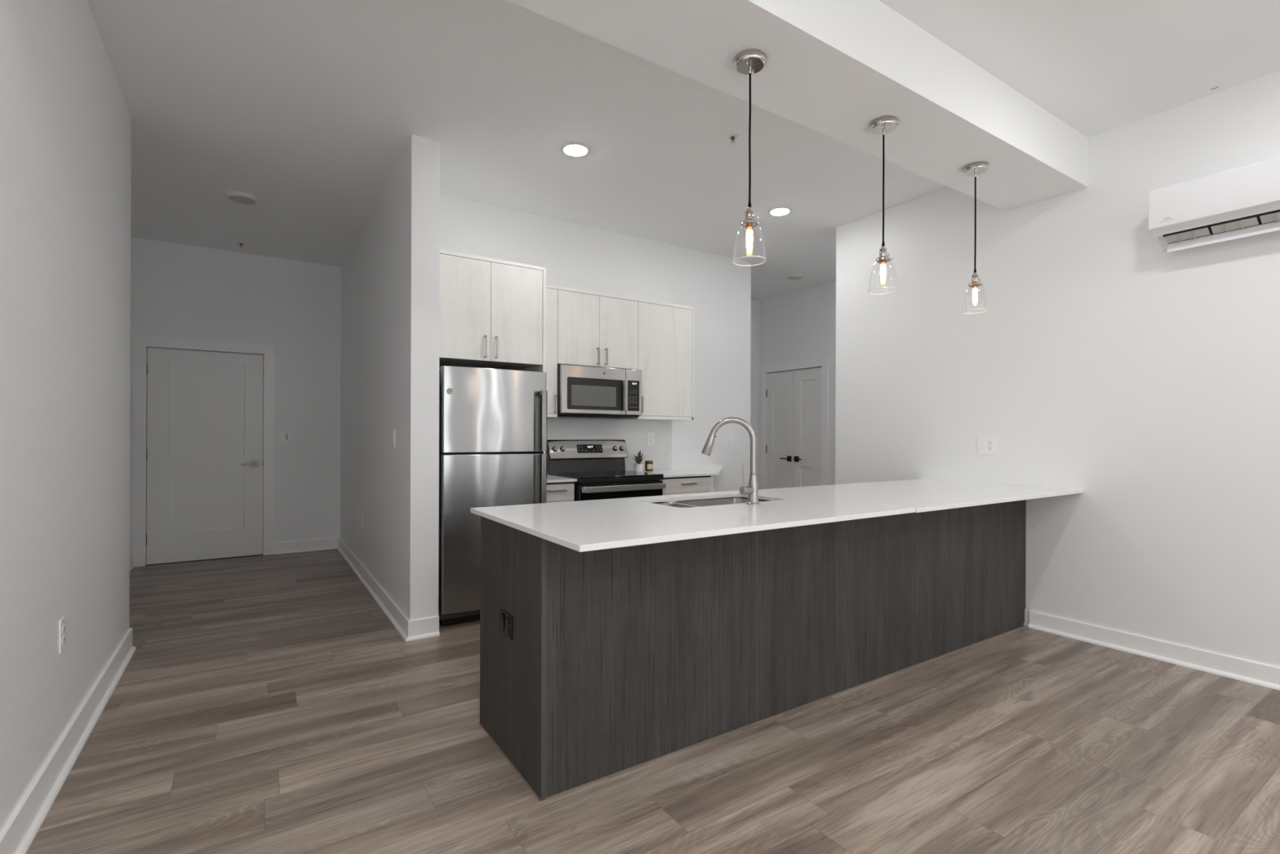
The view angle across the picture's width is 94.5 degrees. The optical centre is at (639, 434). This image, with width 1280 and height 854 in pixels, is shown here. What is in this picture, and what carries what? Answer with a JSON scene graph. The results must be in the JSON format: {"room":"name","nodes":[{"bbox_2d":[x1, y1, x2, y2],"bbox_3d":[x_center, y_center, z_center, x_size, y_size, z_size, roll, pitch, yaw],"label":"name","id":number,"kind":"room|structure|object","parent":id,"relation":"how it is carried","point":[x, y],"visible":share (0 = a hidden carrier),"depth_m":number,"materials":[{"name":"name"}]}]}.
{"room":"apartment kitchen","nodes":[
{"label":"apartment kitchen","id":0,"kind":"room"},
{"bbox_2d":[0,0,131,832],"bbox_3d":[-0.999,-0.288,0.021,0.480,3.050,7.730,0,0,-33],"label":"wall","id":1,"kind":"structure","parent":0,"point":[65,117],"depth_m":2.13,"materials":[{"name":"paint"}]},
{"bbox_2d":[58,615,66,653],"bbox_3d":[-2.124,0.736,2.179,0.008,0.122,0.072,0,0,-33],"label":"outlet","id":2,"kind":"object","parent":1,"relation":"attached to","point":[62,623],"visible":1,"depth_m":2.17,"materials":[{"name":"white plastic"}]},
{"bbox_2d":[62,624,65,633],"bbox_3d":[-2.121,0.716,2.181,0.002,0.029,0.033,0,0,-33],"label":"socket","id":3,"kind":"object","parent":2,"relation":"attached to","point":[63,625],"depth_m":2.18,"materials":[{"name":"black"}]},
{"bbox_2d":[62,635,65,644],"bbox_3d":[-2.122,0.755,2.181,0.002,0.029,0.033,0,0,-33],"label":"socket","id":4,"kind":"object","parent":2,"relation":"attached to","point":[63,636],"depth_m":2.18,"materials":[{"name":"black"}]},
{"bbox_2d":[0,627,136,853],"bbox_3d":[-0.793,1.175,0.165,0.030,0.125,7.720,0,0,-33],"label":"baseboard","id":5,"kind":"structure","parent":1,"relation":"attached to","point":[17,835],"depth_m":2.11,"materials":[{"name":"paint"}]},
{"bbox_2d":[129,236,341,565],"bbox_3d":[-3.994,-0.299,6.014,2.033,3.050,0.120,0,0,-33],"label":"wall","id":6,"kind":"structure","parent":0,"point":[178,291],"depth_m":6.14,"materials":[{"name":"paint"}]},
{"bbox_2d":[132,334,275,567],"bbox_3d":[-4.236,0.153,5.799,1.116,2.144,0.065,0,0,-33],"label":"trim","id":7,"kind":"structure","parent":6,"relation":"attached to","point":[140,343],"depth_m":5.56,"materials":[{"name":"paint"}]},
{"bbox_2d":[146,347,263,565],"bbox_3d":[-4.231,0.206,5.787,0.934,2.038,0.103,0,0,-33],"label":"door","id":8,"kind":"structure","parent":6,"relation":"in","point":[204,451],"depth_m":5.78,"materials":[{"name":"paint"},{"name":"metal"}]},
{"bbox_2d":[280,431,289,442],"bbox_3d":[-3.684,0.020,6.140,0.084,0.122,0.010,0,0,-33],"label":"light switch","id":9,"kind":"object","parent":6,"relation":"attached to","point":[284,435],"visible":1,"depth_m":6.14,"materials":[{"name":"white plastic"}]},
{"bbox_2d":[273,537,337,554],"bbox_3d":[-3.520,1.170,6.238,0.581,0.115,0.030,0,0,-33],"label":"baseboard","id":10,"kind":"structure","parent":6,"relation":"attached to","point":[287,547],"depth_m":6.23,"materials":[{"name":"paint"}]},
{"bbox_2d":[340,133,439,620],"bbox_3d":[-2.248,-0.293,5.048,0.168,3.050,3.410,0,0,-33],"label":"wall partition","id":11,"kind":"structure","parent":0,"point":[390,273],"depth_m":3.93,"materials":[{"name":"paint"}]},
{"bbox_2d":[360,514,363,528],"bbox_3d":[-2.404,0.754,5.121,0.008,0.118,0.072,0,0,-33],"label":"outlet","id":12,"kind":"object","parent":11,"relation":"attached to","point":[362,526],"visible":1,"depth_m":5.11,"materials":[{"name":"white plastic"}]},
{"bbox_2d":[337,537,439,641],"bbox_3d":[-2.256,1.175,5.026,0.199,0.115,3.438,0,0,-33],"label":"baseboard","id":13,"kind":"structure","parent":11,"relation":"attached to","point":[428,627],"depth_m":3.96,"materials":[{"name":"paint"}]},
{"bbox_2d":[391,429,395,447],"bbox_3d":[-1.661,0.024,3.987,0.010,0.122,0.072,0,0,-33],"label":"light switch","id":14,"kind":"object","parent":11,"relation":"attached to","point":[393,430],"visible":1,"depth_m":3.97,"materials":[{"name":"white plastic"}]},
{"bbox_2d":[439,193,751,498],"bbox_3d":[-0.297,-0.286,5.327,3.402,3.050,0.120,0,0,-33],"label":"wall","id":15,"kind":"structure","parent":0,"point":[573,255],"depth_m":5.69,"materials":[{"name":"paint"}]},
{"bbox_2d":[439,249,546,372],"bbox_3d":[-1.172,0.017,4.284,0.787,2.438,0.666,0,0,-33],"label":"upper cabinet","id":16,"kind":"object","parent":15,"relation":"attached to","point":[492,311],"visible":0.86,"depth_m":4.04,"materials":[{"name":"white wood"}]},
{"bbox_2d":[545,284,557,417],"bbox_3d":[-0.823,-0.651,4.696,0.240,1.027,0.356,0,0,-33],"label":"upper cabinet","id":17,"kind":"object","parent":15,"relation":"attached to","point":[551,303],"visible":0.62,"depth_m":4.62,"materials":[{"name":"white wood"}]},
{"bbox_2d":[557,286,638,369],"bbox_3d":[-0.408,-0.861,4.968,0.748,0.605,0.356,0,0,-33],"label":"upper cabinet","id":18,"kind":"object","parent":15,"relation":"attached to","point":[595,329],"visible":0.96,"depth_m":4.83,"materials":[{"name":"white wood"}]},
{"bbox_2d":[557,364,641,418],"bbox_3d":[-0.387,-0.345,4.930,0.744,0.402,0.417,0,0,-33],"label":"microwave","id":19,"kind":"object","parent":18,"relation":"attached to","point":[583,391],"visible":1,"depth_m":4.77,"materials":[{"name":"silver metal"}]},
{"bbox_2d":[546,417,671,470],"bbox_3d":[-0.360,0.094,5.208,1.582,0.460,0.012,0,0,-33],"label":"backsplash","id":20,"kind":"structure","parent":15,"relation":"attached to","point":[634,432],"depth_m":5.37,"materials":[{"name":"white stone"}]},
{"bbox_2d":[647,432,653,445],"bbox_3d":[0.099,0.040,5.496,0.078,0.124,0.008,0,0,-33],"label":"outlet","id":21,"kind":"object","parent":20,"relation":"attached to","point":[650,435],"visible":1,"depth_m":5.49,"materials":[{"name":"white plastic"}]},
{"bbox_2d":[619,298,693,420],"bbox_3d":[0.158,-0.648,5.339,0.603,1.027,0.356,0,0,-33],"label":"upper cabinet","id":22,"kind":"object","parent":15,"relation":"attached to","point":[665,331],"visible":0.78,"depth_m":5.21,"materials":[{"name":"white wood"}]},
{"bbox_2d":[26,548,1279,853],"bbox_3d":[0.936,1.273,2.922,6.905,0.060,10.700,0,0,-33],"label":"floor","id":23,"kind":"structure","parent":0,"point":[269,704],"depth_m":2.26,"materials":[{"name":"wood"}]},
{"bbox_2d":[438,365,546,625],"bbox_3d":[-1.121,0.400,4.190,0.714,1.672,0.763,0,0,-33],"label":"refrigerator","id":24,"kind":"object","parent":23,"relation":"on","point":[493,422],"visible":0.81,"depth_m":3.85,"materials":[{"name":"grey metal"}]},
{"bbox_2d":[546,481,574,502],"bbox_3d":[-0.745,0.791,4.561,0.228,0.892,0.674,0,0,-33],"label":"base cabinet","id":25,"kind":"object","parent":23,"relation":"on","point":[556,491],"visible":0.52,"depth_m":4.31,"materials":[{"name":"white wood"}]},
{"bbox_2d":[546,474,577,482],"bbox_3d":[-0.740,0.333,4.563,0.241,0.020,0.650,0,0,-33],"label":"countertop","id":26,"kind":"structure","parent":25,"relation":"on","point":[550,478],"depth_m":4.35,"materials":[{"name":"white stone"}]},
{"bbox_2d":[545,439,666,502],"bbox_3d":[-0.295,0.641,4.796,0.758,1.196,0.715,0,0,-33],"label":"range","id":27,"kind":"object","parent":23,"relation":"on","point":[598,465],"visible":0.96,"depth_m":4.82,"materials":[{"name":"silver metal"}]},
{"bbox_2d":[546,470,663,479],"bbox_3d":[-0.282,0.318,4.777,0.758,0.011,0.578,0,0,-33],"label":"cooktop","id":28,"kind":"object","parent":27,"relation":"in","point":[579,474],"depth_m":4.70,"materials":[{"name":"black glass"}]},
{"bbox_2d":[662,475,713,502],"bbox_3d":[0.231,0.794,5.200,0.556,0.892,0.674,0,0,-33],"label":"base cabinet","id":29,"kind":"object","parent":23,"relation":"on","point":[693,484],"visible":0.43,"depth_m":4.95,"materials":[{"name":"white wood"}]},
{"bbox_2d":[629,466,722,477],"bbox_3d":[0.505,0.338,5.385,1.223,0.020,0.662,0,0,-33],"label":"countertop","id":30,"kind":"structure","parent":29,"relation":"on","point":[672,473],"depth_m":5.17,"materials":[{"name":"white stone"}]},
{"bbox_2d":[630,449,644,471],"bbox_3d":[-0.020,0.230,5.240,0.131,0.192,0.110,0,0,-33],"label":"potted plant","id":31,"kind":"object","parent":30,"relation":"on","point":[638,467],"visible":0.95,"depth_m":5.22,"materials":[{"name":"green plant"}]},
{"bbox_2d":[644,460,653,471],"bbox_3d":[0.081,0.279,5.324,0.075,0.094,0.075,0,0,-33],"label":"candle jar","id":32,"kind":"object","parent":30,"relation":"on","point":[648,464],"visible":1,"depth_m":5.29,"materials":[{"name":"orange glass"}]},
{"bbox_2d":[479,497,1026,800],"bbox_3d":[0.905,0.796,3.225,3.422,0.893,0.697,0,0,-33],"label":"base cabinet","id":33,"kind":"object","parent":23,"relation":"on","point":[616,660],"visible":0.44,"depth_m":2.43,"materials":[{"name":"grey wood"}]},
{"bbox_2d":[499,608,512,639],"bbox_3d":[-0.517,0.726,2.273,0.010,0.088,0.128,0,0,-33],"label":"outlet","id":34,"kind":"object","parent":33,"relation":"attached to","point":[505,619],"visible":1,"depth_m":2.26,"materials":[{"name":"black plastic"}]},
{"bbox_2d":[506,616,509,625],"bbox_3d":[-0.503,0.707,2.249,0.002,0.029,0.033,0,0,-33],"label":"socket","id":35,"kind":"object","parent":34,"relation":"attached to","point":[507,617],"depth_m":2.25,"materials":[{"name":"black plastic"}]},
{"bbox_2d":[506,626,509,635],"bbox_3d":[-0.503,0.746,2.249,0.002,0.029,0.033,0,0,-33],"label":"socket","id":36,"kind":"object","parent":34,"relation":"attached to","point":[507,628],"depth_m":2.25,"materials":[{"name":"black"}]},
{"bbox_2d":[470,479,1082,551],"bbox_3d":[0.976,0.339,3.114,3.432,0.020,1.059,0,0,-33],"label":"countertop","id":37,"kind":"structure","parent":33,"relation":"on","point":[580,526],"depth_m":2.58,"materials":[{"name":"white stone"}]},
{"bbox_2d":[653,497,768,507],"bbox_3d":[0.366,0.441,2.988,0.704,0.181,0.403,0,0,-33],"label":"sink","id":38,"kind":"object","parent":37,"relation":"in","point":[727,500],"visible":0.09,"depth_m":3.21,"materials":[{"name":"silver metal"}]},
{"bbox_2d":[702,417,759,504],"bbox_3d":[0.428,0.121,2.789,0.272,0.412,0.097,0,0,2],"label":"faucet","id":39,"kind":"object","parent":37,"relation":"on","point":[752,490],"visible":1,"depth_m":2.79,"materials":[{"name":"silver metal"}]},
{"bbox_2d":[86,0,1279,301],"bbox_3d":[0.947,-1.857,2.922,6.905,0.100,10.700,0,0,-33],"label":"ceiling","id":40,"kind":"structure","parent":0,"point":[307,108],"depth_m":3.31,"materials":[{"name":"paint"}]},
{"bbox_2d":[236,241,245,248],"bbox_3d":[-3.798,-1.801,5.637,0.072,0.044,0.072,0,0,-33],"label":"sprinkler","id":41,"kind":"object","parent":40,"relation":"attached to","point":[237,242],"visible":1,"depth_m":5.63,"materials":[{"name":"white metal"}]},
{"bbox_2d":[224,191,259,204],"bbox_3d":[-3.042,-1.805,4.531,0.224,0.031,0.224,0,0,-33],"label":"recessed light","id":42,"kind":"object","parent":40,"relation":"in","point":[242,197],"visible":1,"depth_m":4.49,"materials":[{"name":"white plastic"}]},
{"bbox_2d":[229,195,255,204],"bbox_3d":[-3.042,-1.792,4.531,0.167,0.005,0.167,0,0,-33],"label":"diffuser","id":43,"kind":"object","parent":42,"relation":"attached to","point":[238,199],"depth_m":4.51,"materials":[{"name":"grey plastic"}]},
{"bbox_2d":[560,142,590,156],"bbox_3d":[-0.409,-1.804,3.760,0.188,0.015,0.188,0,0,-33],"label":"recessed light","id":44,"kind":"object","parent":40,"relation":"in","point":[571,148],"visible":1,"depth_m":3.74,"materials":[{"name":"white"}]},
{"bbox_2d":[726,133,738,145],"bbox_3d":[0.564,-1.786,3.592,0.072,0.044,0.072,0,0,-33],"label":"sprinkler","id":45,"kind":"object","parent":40,"relation":"attached to","point":[733,138],"visible":1,"depth_m":3.58,"materials":[{"name":"white metal"}]},
{"bbox_2d":[768,206,791,216],"bbox_3d":[1.130,-1.798,4.782,0.188,0.015,0.188,0,0,-33],"label":"recessed light","id":46,"kind":"object","parent":40,"relation":"in","point":[780,211],"visible":1,"depth_m":4.76,"materials":[{"name":"white plastic"}]},
{"bbox_2d":[786,273,804,279],"bbox_3d":[1.762,-1.788,6.720,0.200,0.031,0.200,0,0,-33],"label":"recessed light","id":47,"kind":"object","parent":40,"relation":"in","point":[793,276],"visible":1,"depth_m":6.67,"materials":[{"name":"white"}]},
{"bbox_2d":[788,276,801,279],"bbox_3d":[1.762,-1.775,6.720,0.149,0.005,0.149,0,0,-33],"label":"diffuser","id":48,"kind":"object","parent":47,"relation":"attached to","point":[789,277],"depth_m":6.71,"materials":[{"name":"grey metal"}]},
{"bbox_2d":[1208,85,1219,90],"bbox_3d":[2.978,-1.797,3.070,0.040,0.005,0.040,0,0,-33],"label":"sprinkler cover","id":49,"kind":"object","parent":40,"relation":"attached to","point":[1214,87],"visible":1,"depth_m":3.06,"materials":[{"name":"metal"}]},
{"bbox_2d":[750,299,759,489],"bbox_3d":[0.962,-0.282,7.633,1.470,3.050,0.120,0,0,-33],"label":"wall","id":50,"kind":"structure","parent":0,"point":[755,304],"depth_m":7.95,"materials":[{"name":"paint"}]},
{"bbox_2d":[506,0,1088,211],"bbox_3d":[0.575,-1.659,2.467,4.825,0.298,0.465,0,0,-33],"label":"beam","id":51,"kind":"structure","parent":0,"point":[832,68],"depth_m":2.60,"materials":[{"name":"paint"}]},
{"bbox_2d":[732,49,766,266],"bbox_3d":[0.442,-1.103,2.383,0.134,0.813,0.134,0,0,-33],"label":"pendant light","id":52,"kind":"object","parent":51,"relation":"hanging from","point":[749,62],"visible":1,"depth_m":2.38,"materials":[{"name":"clear glass"}]},
{"bbox_2d":[745,207,758,219],"bbox_3d":[0.448,-0.887,2.388,0.054,0.052,0.037,0,0,-33],"label":"socket","id":53,"kind":"object","parent":52,"relation":"attached to","point":[749,212],"depth_m":2.37,"materials":[{"name":"silver metal"}]},
{"bbox_2d":[868,115,897,294],"bbox_3d":[1.178,-1.101,2.865,0.134,0.813,0.134,0,0,-33],"label":"pendant light","id":54,"kind":"object","parent":51,"relation":"hanging from","point":[882,126],"visible":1,"depth_m":2.86,"materials":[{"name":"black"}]},
{"bbox_2d":[879,245,890,256],"bbox_3d":[1.184,-0.885,2.870,0.054,0.052,0.037,0,0,-33],"label":"socket","id":55,"kind":"object","parent":54,"relation":"attached to","point":[883,251],"depth_m":2.85,"materials":[{"name":"silver metal"}]},
{"bbox_2d":[961,161,988,314],"bbox_3d":[1.884,-1.098,3.328,0.134,0.813,0.134,0,0,-33],"label":"pendant light","id":56,"kind":"object","parent":51,"relation":"hanging from","point":[975,169],"visible":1,"depth_m":3.32,"materials":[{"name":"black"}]},
{"bbox_2d":[971,272,981,281],"bbox_3d":[1.891,-0.882,3.332,0.054,0.052,0.037,0,0,-33],"label":"socket","id":57,"kind":"object","parent":56,"relation":"attached to","point":[975,277],"depth_m":3.31,"materials":[{"name":"silver metal"}]},
{"bbox_2d":[759,280,835,489],"bbox_3d":[2.324,-0.277,7.004,0.120,3.050,2.666,0,0,-33],"label":"wall","id":58,"kind":"structure","parent":0,"point":[799,326],"depth_m":7.35,"materials":[{"name":"paint"}]},
{"bbox_2d":[765,370,793,488],"bbox_3d":[1.802,0.214,7.681,0.097,2.045,0.464,0,0,-33],"label":"door","id":59,"kind":"structure","parent":58,"relation":"in","point":[780,391],"depth_m":7.69,"materials":[{"name":"paint"}]},
{"bbox_2d":[760,358,828,488],"bbox_3d":[1.925,0.169,7.482,0.020,2.154,1.096,0,0,-33],"label":"trim","id":60,"kind":"structure","parent":58,"relation":"attached to","point":[824,363],"depth_m":7.26,"materials":[{"name":"paint"}]},
{"bbox_2d":[792,367,821,487],"bbox_3d":[2.058,0.215,7.290,0.097,2.045,0.464,0,0,-33],"label":"door","id":61,"kind":"structure","parent":58,"relation":"in","point":[806,459],"depth_m":7.31,"materials":[{"name":"paint"}]},
{"bbox_2d":[835,70,1279,666],"bbox_3d":[3.578,-0.273,2.386,0.120,3.050,6.674,0,0,-33],"label":"wall","id":62,"kind":"structure","parent":0,"point":[1119,369],"depth_m":3.51,"materials":[{"name":"paint"}]},
{"bbox_2d":[977,436,995,454],"bbox_3d":[2.388,0.074,4.083,0.010,0.122,0.125,0,0,-33],"label":"outlet","id":63,"kind":"object","parent":62,"relation":"attached to","point":[985,445],"visible":1,"depth_m":4.08,"materials":[{"name":"white plastic"}]},
{"bbox_2d":[1027,610,1279,690],"bbox_3d":[3.930,1.201,1.703,0.030,0.105,5.120,0,0,-33],"label":"baseboard","id":64,"kind":"structure","parent":62,"relation":"attached to","point":[1235,668],"depth_m":3.28,"materials":[{"name":"paint"}]},
{"bbox_2d":[1148,155,1279,252],"bbox_3d":[3.053,-1.148,2.891,0.210,0.323,0.838,0,0,-33],"label":"air conditioner","id":65,"kind":"object","parent":62,"relation":"attached to","point":[1242,202],"visible":1,"depth_m":2.98,"materials":[{"name":"white plastic"}]},
{"bbox_2d":[1162,209,1279,243],"bbox_3d":[3.067,-1.059,2.904,0.114,0.047,0.753,0,0,-33],"label":"air vent","id":66,"kind":"object","parent":65,"relation":"attached to","point":[1253,220],"depth_m":3.01,"materials":[{"name":"black"}]},
{"bbox_3d":[-4.014,-0.299,4.298,0.120,3.050,2.730,0,0,-33],"label":"wall","id":67,"kind":"structure","parent":0,"visible":0},
{"bbox_2d":[129,554,133,570],"bbox_3d":[-3.953,1.164,4.335,0.030,0.125,2.680,0,0,-33],"label":"baseboard","id":68,"kind":"structure","parent":67,"relation":"attached to","point":[131,566],"depth_m":5.42,"materials":[{"name":"paint"}]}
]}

